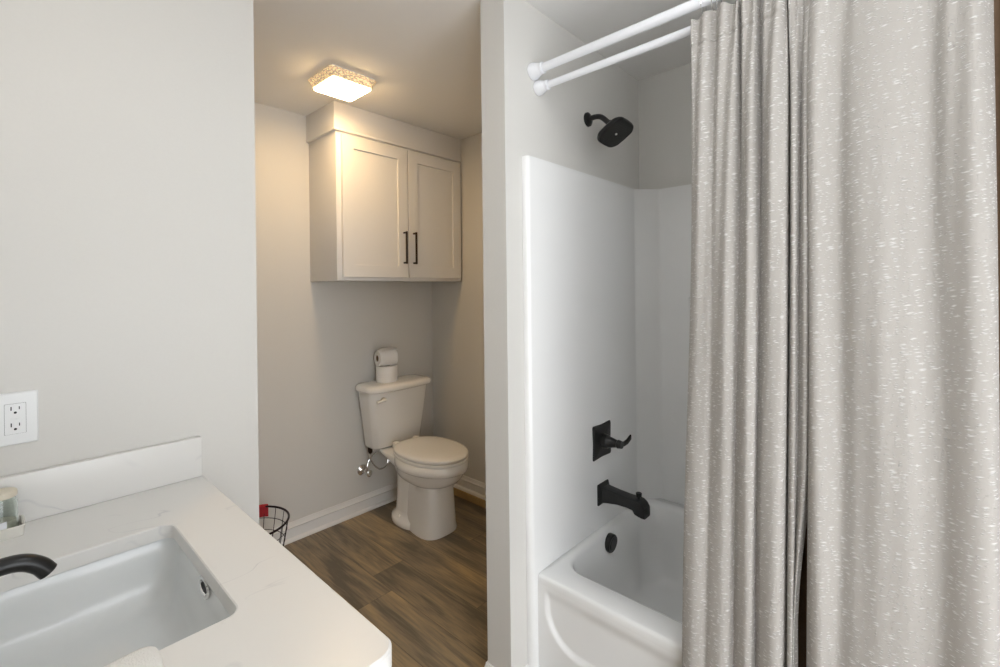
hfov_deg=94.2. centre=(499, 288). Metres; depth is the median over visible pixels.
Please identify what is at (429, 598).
floor
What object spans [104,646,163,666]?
washcloth
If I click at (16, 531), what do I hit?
tray
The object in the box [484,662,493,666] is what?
baseboard
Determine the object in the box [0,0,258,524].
wall
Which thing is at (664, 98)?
wall
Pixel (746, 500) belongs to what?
shower curtain
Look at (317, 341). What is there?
wall
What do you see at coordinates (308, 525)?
baseboard
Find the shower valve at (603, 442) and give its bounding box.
[592,420,630,461]
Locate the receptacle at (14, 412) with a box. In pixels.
[4,402,25,434]
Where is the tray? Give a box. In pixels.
[0,515,24,541]
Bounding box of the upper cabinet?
[306,101,460,281]
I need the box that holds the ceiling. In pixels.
[253,0,741,139]
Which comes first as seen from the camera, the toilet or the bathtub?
the bathtub
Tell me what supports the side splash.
on the countertop
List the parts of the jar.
lid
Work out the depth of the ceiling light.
2.20 m
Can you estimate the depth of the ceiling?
1.97 m
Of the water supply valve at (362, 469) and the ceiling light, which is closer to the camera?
the ceiling light
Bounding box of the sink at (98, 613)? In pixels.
[0,538,229,666]
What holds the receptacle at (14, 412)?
attached to the power outlet at (19, 424)
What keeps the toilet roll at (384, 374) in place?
on the toilet
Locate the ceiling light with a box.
[308,64,375,100]
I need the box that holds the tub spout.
[597,479,649,519]
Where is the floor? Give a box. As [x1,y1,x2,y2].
[284,495,487,666]
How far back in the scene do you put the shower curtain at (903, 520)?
0.95 m
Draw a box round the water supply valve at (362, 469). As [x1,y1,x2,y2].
[357,448,388,476]
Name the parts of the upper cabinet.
door, crown trim, handle, handle, door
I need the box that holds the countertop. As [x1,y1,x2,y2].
[0,476,391,666]
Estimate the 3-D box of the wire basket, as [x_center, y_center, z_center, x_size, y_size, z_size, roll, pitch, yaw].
[-1.210,1.273,2.230,0.372,0.310,0.370,-1,0,43]
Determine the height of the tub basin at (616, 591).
0.348 m
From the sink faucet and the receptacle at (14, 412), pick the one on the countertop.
the sink faucet
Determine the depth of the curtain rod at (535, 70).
1.44 m
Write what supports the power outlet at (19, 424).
attached to the wall at (128, 286)
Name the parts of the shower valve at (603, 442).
lever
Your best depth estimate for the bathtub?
1.89 m
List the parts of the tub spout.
wall plate, diverter knob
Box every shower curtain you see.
[682,0,808,666]
[806,0,999,666]
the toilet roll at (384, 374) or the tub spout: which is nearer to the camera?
the tub spout
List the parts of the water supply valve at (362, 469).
handle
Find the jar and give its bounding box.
[0,487,18,529]
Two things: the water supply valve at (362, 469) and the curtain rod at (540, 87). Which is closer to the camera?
the curtain rod at (540, 87)
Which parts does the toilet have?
flush lever, tank, tank lid, seat, lid, bowl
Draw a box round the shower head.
[584,112,633,146]
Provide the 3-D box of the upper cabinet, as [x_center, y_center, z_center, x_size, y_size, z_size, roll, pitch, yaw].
[-0.682,-0.532,2.933,0.371,0.969,0.926,-1,0,43]
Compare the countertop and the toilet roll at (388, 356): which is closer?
the countertop
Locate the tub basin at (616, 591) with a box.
[538,498,683,657]
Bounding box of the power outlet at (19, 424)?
[0,390,38,446]
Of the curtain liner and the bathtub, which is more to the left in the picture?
the bathtub
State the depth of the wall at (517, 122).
1.62 m
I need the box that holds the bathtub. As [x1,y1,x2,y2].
[522,155,691,666]
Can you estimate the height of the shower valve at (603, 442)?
0.143 m
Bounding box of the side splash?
[0,436,201,521]
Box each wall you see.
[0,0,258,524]
[254,102,432,530]
[432,63,691,483]
[480,0,638,666]
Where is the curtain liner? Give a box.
[798,0,999,666]
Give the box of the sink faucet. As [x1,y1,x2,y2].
[0,553,56,579]
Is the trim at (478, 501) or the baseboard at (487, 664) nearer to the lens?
the baseboard at (487, 664)
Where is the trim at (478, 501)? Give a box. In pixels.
[454,488,485,507]
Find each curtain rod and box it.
[527,0,720,80]
[533,26,690,95]
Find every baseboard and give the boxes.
[266,482,396,545]
[453,475,485,500]
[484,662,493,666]
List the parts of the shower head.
shower arm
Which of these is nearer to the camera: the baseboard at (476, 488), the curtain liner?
the curtain liner
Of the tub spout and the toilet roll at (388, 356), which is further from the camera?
the toilet roll at (388, 356)
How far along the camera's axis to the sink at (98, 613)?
0.92 m
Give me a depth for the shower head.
1.86 m
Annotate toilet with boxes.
[355,374,468,540]
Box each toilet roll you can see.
[374,347,397,366]
[376,365,397,382]
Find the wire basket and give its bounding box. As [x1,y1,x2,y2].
[259,504,289,545]
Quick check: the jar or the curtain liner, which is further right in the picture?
the curtain liner

